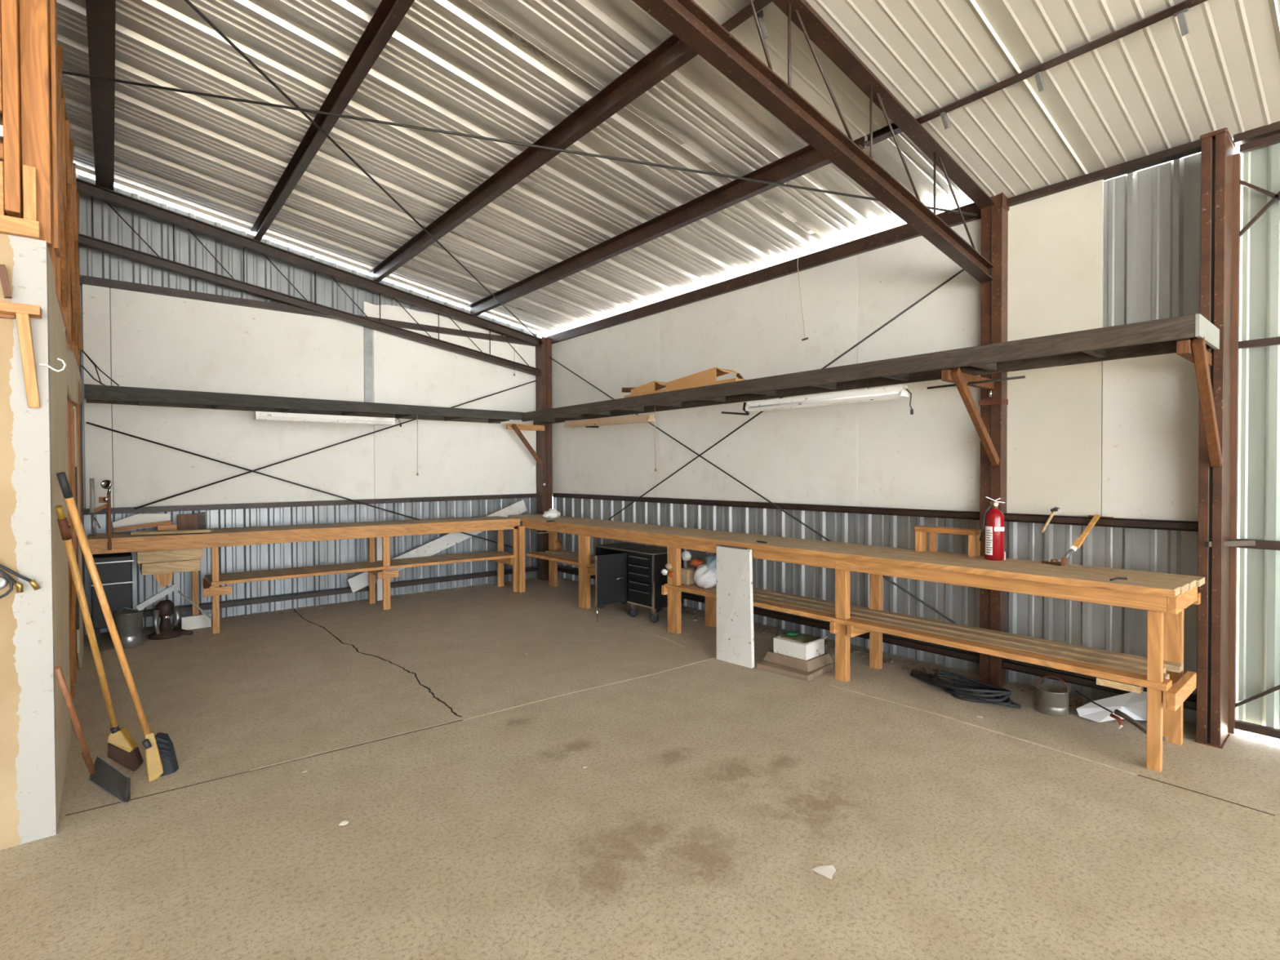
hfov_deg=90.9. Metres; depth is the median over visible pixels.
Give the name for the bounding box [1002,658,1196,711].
beam
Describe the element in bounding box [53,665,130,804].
shovel
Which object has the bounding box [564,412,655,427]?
fluorescent light
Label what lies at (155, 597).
strip
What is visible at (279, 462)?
rod
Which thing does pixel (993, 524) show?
fire extinguisher
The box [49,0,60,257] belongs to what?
timber post
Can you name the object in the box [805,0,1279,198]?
ceiling
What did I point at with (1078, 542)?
drawknife adze
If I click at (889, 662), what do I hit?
debris
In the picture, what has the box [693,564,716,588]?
plastic bag
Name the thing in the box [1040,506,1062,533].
hammer
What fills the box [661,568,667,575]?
rag
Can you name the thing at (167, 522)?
scrap wood
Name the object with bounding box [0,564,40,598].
air hose
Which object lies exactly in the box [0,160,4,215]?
plywood panel
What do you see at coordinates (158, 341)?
wall panel
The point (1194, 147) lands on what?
beam
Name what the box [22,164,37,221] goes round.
block
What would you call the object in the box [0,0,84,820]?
wall
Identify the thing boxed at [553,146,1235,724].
wall
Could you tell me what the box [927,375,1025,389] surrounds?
hanging rod
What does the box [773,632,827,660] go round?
carton
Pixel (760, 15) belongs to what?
clip
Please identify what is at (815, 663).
stone slab
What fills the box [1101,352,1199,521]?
board
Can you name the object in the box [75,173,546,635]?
wall
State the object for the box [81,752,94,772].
socket
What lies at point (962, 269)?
rod
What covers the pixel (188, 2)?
rod
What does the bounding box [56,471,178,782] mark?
broom
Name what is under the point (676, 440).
rod
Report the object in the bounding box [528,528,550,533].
bundle
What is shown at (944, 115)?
clip
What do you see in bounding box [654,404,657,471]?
pull cord
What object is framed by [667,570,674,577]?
rag
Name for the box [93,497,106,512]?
box
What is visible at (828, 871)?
paper scrap
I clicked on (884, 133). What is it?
ceiling beam
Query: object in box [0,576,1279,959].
floor
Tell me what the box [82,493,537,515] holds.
beam
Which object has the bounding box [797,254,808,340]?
pull cord
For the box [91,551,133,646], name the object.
chest
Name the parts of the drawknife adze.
handle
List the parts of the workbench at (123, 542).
leg, leg, leg, leg, leg, leg, leg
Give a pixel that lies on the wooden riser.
(974, 543)
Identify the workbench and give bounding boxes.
[87,515,525,634]
[507,513,1204,772]
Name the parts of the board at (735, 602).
tape strip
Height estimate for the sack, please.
0.218 m
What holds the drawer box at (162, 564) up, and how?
attached to the workbench at (123, 542)
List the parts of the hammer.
handle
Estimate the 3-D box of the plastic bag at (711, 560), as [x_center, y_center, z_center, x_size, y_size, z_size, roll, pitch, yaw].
[0.711,0.844,5.924,0.241,0.273,0.248,0,1,6]
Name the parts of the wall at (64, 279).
plate, plate, plate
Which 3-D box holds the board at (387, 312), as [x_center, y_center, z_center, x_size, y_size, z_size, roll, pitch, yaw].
[-2.489,-2.065,8.303,2.196,0.219,0.015,-1,1,-40]
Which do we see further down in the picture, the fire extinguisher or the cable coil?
the cable coil
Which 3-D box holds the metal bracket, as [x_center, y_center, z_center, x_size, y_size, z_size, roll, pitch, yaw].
[0.865,-0.637,5.726,0.022,0.120,0.330,-1,1,-40]
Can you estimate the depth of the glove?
8.50 m
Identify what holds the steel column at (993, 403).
on the floor
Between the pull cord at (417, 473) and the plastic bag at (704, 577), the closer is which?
the plastic bag at (704, 577)
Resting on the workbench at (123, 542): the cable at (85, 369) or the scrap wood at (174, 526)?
the scrap wood at (174, 526)
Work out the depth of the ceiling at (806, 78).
3.51 m
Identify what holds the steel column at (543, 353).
on the floor
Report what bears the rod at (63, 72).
attached to the steel column at (993, 403)
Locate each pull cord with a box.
[416,415,418,475]
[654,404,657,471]
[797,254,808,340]
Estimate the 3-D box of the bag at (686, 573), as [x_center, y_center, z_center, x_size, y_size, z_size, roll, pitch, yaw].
[0.455,0.927,6.089,0.100,0.150,0.130,-1,1,-40]
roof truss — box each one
[75,177,541,376]
[631,0,995,283]
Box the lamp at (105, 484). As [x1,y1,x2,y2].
[100,480,111,550]
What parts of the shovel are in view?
handle, blade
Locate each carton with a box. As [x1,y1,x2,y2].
[691,550,713,562]
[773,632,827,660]
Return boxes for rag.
[542,508,560,518]
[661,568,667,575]
[665,563,671,569]
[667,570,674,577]
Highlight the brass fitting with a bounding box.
[1050,559,1057,563]
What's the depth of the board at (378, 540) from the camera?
7.57 m
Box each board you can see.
[82,284,112,508]
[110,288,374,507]
[130,528,214,534]
[363,301,504,336]
[373,328,536,498]
[375,537,382,600]
[551,312,660,497]
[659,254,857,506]
[716,544,754,668]
[857,218,981,511]
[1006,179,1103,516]
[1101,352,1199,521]
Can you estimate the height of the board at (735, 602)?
0.910 m
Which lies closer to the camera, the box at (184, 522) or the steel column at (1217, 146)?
the steel column at (1217, 146)
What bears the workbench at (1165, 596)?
on the floor
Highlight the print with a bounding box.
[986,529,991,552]
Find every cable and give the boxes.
[81,349,102,384]
[81,364,105,385]
[84,352,119,386]
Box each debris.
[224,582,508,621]
[663,606,1084,706]
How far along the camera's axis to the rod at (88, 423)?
6.72 m
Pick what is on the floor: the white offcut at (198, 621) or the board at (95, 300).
the white offcut at (198, 621)
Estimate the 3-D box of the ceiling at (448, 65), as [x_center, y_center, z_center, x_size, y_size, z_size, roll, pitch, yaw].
[0.583,-2.929,-1.434,11.120,1.896,19.100,-1,1,-40]
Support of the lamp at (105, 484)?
on the workbench at (123, 542)
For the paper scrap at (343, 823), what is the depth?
2.78 m
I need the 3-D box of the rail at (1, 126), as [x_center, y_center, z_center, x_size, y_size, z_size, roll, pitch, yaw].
[-3.050,-1.437,2.269,1.075,0.046,0.020,-1,1,-40]
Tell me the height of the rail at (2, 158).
0.064 m
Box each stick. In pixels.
[0,264,12,297]
[177,591,212,619]
[621,387,635,392]
[736,373,743,378]
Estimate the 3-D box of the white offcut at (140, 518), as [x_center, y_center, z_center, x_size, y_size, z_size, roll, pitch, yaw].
[-4.813,0.409,6.091,0.436,0.169,0.012,-1,1,-40]
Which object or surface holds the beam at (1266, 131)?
attached to the steel column at (1217, 146)
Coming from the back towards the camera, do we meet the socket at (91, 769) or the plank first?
the plank
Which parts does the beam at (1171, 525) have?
scrap strip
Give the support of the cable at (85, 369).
on the shelf at (93, 393)
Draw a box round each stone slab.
[756,660,832,681]
[763,649,833,671]
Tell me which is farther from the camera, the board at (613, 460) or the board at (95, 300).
the board at (613, 460)
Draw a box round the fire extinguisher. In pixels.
[979,496,1005,560]
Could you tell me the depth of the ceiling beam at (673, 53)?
4.38 m
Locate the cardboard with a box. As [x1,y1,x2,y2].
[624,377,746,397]
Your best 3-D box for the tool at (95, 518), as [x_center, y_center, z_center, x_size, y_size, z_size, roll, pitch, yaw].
[-4.714,0.372,5.474,0.051,0.100,0.016,-1,1,-40]
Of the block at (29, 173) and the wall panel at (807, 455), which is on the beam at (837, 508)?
the wall panel at (807, 455)
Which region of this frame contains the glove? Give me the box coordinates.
[555,538,563,550]
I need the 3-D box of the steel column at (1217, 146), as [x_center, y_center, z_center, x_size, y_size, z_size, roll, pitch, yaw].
[3.284,-0.222,3.598,0.280,3.420,0.116,-1,1,-40]
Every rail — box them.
[0,124,3,137]
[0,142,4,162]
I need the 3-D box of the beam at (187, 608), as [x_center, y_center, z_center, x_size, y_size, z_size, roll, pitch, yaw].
[-3.412,1.304,7.509,4.990,0.060,0.130,-1,1,-40]
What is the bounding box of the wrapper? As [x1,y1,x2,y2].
[688,558,703,566]
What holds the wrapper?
on the plastic bag at (704, 577)
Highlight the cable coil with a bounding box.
[910,670,1021,707]
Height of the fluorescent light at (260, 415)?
0.129 m
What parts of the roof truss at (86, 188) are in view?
web rod, web rod, web rod, web rod, web rod, web rod, web rod, web rod, web rod, web rod, web rod, web rod, web rod, web rod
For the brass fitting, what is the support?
on the workbench at (1165, 596)
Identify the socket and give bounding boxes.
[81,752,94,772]
[142,738,151,749]
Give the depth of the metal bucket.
5.59 m
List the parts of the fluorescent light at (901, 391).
power cord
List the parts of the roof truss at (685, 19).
web rod, web rod, web rod, web rod, web rod, web rod, web rod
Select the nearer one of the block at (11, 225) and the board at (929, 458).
the block at (11, 225)
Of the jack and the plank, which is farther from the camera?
the plank
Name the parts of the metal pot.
handle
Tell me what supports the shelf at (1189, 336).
attached to the steel column at (993, 403)
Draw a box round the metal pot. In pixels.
[1035,675,1069,716]
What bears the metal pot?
on the floor
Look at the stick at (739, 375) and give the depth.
5.48 m
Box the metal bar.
[585,426,598,427]
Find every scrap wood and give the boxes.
[113,520,172,532]
[157,524,177,530]
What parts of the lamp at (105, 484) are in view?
lamp shade, post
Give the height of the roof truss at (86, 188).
1.973 m
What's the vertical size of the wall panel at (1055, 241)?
2.225 m
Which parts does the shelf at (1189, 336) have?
rail, bracket arm, bracket arm, plate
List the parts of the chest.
trim, trim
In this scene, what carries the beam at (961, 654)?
attached to the wall at (1151, 255)
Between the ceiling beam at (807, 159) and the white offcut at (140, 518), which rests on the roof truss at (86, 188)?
the ceiling beam at (807, 159)
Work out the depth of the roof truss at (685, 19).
3.26 m
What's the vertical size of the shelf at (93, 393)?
0.686 m
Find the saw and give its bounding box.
[1075,690,1167,741]
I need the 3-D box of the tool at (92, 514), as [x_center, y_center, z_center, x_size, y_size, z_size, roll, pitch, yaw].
[-4.733,0.390,5.458,0.026,0.196,0.016,-1,1,-40]
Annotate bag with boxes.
[680,567,694,584]
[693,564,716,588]
[704,555,716,584]
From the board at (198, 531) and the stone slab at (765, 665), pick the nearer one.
the stone slab at (765, 665)
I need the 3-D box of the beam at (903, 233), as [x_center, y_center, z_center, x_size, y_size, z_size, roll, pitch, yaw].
[0.613,-2.008,6.921,0.110,0.115,6.010,-1,1,-40]
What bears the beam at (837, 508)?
attached to the wall at (1151, 255)
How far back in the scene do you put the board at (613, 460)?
8.17 m
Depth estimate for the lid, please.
4.97 m
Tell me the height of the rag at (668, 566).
0.059 m
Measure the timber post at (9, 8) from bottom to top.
1.525 m
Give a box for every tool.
[91,513,95,536]
[93,517,101,528]
[1109,577,1127,581]
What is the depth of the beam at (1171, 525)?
4.00 m
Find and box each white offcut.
[112,513,169,532]
[181,613,211,630]
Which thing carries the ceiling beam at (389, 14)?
on the roof truss at (86, 188)
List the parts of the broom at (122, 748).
handle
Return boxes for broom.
[55,505,143,771]
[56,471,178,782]
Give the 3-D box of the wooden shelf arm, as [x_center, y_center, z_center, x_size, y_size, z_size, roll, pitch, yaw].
[-2.565,-0.509,2.575,0.176,0.416,0.090,-1,1,-40]
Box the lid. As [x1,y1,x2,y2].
[784,631,799,635]
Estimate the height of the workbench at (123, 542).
0.981 m
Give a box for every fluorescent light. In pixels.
[253,408,401,426]
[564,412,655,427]
[745,382,913,414]
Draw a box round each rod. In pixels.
[62,71,977,216]
[85,422,512,547]
[133,380,536,509]
[184,0,543,343]
[549,356,956,623]
[608,268,964,519]
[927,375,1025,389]
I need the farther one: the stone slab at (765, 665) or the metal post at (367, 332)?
the metal post at (367, 332)
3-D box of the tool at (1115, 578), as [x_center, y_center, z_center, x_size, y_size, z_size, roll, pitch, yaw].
[2.560,0.528,3.370,0.119,0.020,0.016,0,1,-18]
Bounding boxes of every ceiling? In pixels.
[56,0,973,336]
[693,0,893,140]
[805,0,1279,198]
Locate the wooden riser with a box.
[914,525,981,557]
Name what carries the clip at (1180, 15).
attached to the ceiling beam at (884, 133)
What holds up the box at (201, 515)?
on the workbench at (123, 542)
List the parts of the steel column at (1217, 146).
filler plate, plate, cap plate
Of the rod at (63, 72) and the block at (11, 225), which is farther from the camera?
the rod at (63, 72)
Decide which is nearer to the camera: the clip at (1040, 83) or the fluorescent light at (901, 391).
the clip at (1040, 83)
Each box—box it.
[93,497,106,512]
[137,547,203,586]
[177,513,197,529]
[631,380,666,394]
[666,367,737,388]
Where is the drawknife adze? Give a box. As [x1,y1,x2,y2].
[1061,514,1100,565]
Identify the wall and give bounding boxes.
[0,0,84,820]
[0,233,57,849]
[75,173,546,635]
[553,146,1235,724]
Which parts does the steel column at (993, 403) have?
cap plate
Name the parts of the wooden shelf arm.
rail, arm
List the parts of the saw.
handle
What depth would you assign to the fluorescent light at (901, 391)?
4.81 m
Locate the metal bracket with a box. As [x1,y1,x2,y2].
[721,402,749,415]
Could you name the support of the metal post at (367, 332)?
attached to the wall panel at (158, 341)
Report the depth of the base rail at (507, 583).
7.42 m
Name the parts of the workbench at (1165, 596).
leg, leg, leg, leg, leg, leg, scrap strip, leg, leg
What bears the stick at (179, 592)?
attached to the workbench at (123, 542)
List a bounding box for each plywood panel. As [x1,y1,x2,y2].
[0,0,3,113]
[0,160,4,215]
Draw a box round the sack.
[1076,691,1146,722]
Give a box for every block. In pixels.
[0,214,40,239]
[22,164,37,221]
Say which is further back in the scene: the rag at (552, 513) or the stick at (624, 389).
the rag at (552, 513)
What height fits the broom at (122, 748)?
1.404 m
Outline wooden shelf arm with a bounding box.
[0,301,41,408]
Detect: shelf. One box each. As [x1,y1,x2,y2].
[84,383,544,466]
[521,313,1222,466]
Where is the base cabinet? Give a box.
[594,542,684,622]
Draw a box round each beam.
[79,275,533,346]
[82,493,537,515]
[84,566,538,624]
[85,0,115,191]
[249,0,414,241]
[368,0,772,282]
[466,136,864,315]
[546,202,981,344]
[552,493,979,519]
[557,564,979,663]
[862,0,1207,146]
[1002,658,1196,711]
[1003,512,1198,531]
[1006,139,1201,207]
[1233,120,1279,146]
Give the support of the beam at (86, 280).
attached to the steel column at (543, 353)
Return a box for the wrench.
[89,478,94,512]
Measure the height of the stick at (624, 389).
0.077 m
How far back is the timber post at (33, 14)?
2.67 m
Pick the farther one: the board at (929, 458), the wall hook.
the board at (929, 458)
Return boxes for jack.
[148,600,193,639]
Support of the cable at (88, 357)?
on the shelf at (93, 393)
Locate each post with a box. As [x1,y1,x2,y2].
[0,0,22,217]
[18,0,52,247]
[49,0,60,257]
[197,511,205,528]
[363,326,373,402]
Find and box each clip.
[756,9,768,39]
[940,111,951,129]
[1032,70,1045,92]
[1173,8,1189,35]
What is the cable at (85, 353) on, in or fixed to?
on the shelf at (93, 393)
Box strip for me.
[135,582,179,610]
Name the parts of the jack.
arm, knob, arm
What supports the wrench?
hanging from the wall at (64, 279)
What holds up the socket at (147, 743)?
attached to the broom at (160, 753)
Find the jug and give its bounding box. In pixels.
[680,550,691,560]
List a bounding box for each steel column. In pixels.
[535,337,552,580]
[978,192,1008,687]
[1194,127,1235,748]
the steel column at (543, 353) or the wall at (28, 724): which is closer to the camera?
the wall at (28, 724)
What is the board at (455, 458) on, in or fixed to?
on the beam at (321, 503)
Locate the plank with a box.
[346,499,527,592]
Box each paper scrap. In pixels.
[338,820,348,825]
[812,865,835,879]
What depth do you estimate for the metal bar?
7.50 m
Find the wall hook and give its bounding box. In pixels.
[38,358,66,372]
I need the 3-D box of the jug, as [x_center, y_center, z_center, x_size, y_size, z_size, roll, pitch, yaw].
[0.452,0.741,6.167,0.081,0.100,0.123,-1,1,-40]
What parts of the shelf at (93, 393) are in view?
rail, bracket arm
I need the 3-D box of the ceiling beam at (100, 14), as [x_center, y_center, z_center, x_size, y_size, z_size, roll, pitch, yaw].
[-3.197,-2.792,3.737,0.130,0.150,6.080,-1,1,-40]
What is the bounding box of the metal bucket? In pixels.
[113,607,142,648]
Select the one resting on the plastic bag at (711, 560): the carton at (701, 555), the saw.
the carton at (701, 555)
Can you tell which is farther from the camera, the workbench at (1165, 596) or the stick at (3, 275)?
the workbench at (1165, 596)
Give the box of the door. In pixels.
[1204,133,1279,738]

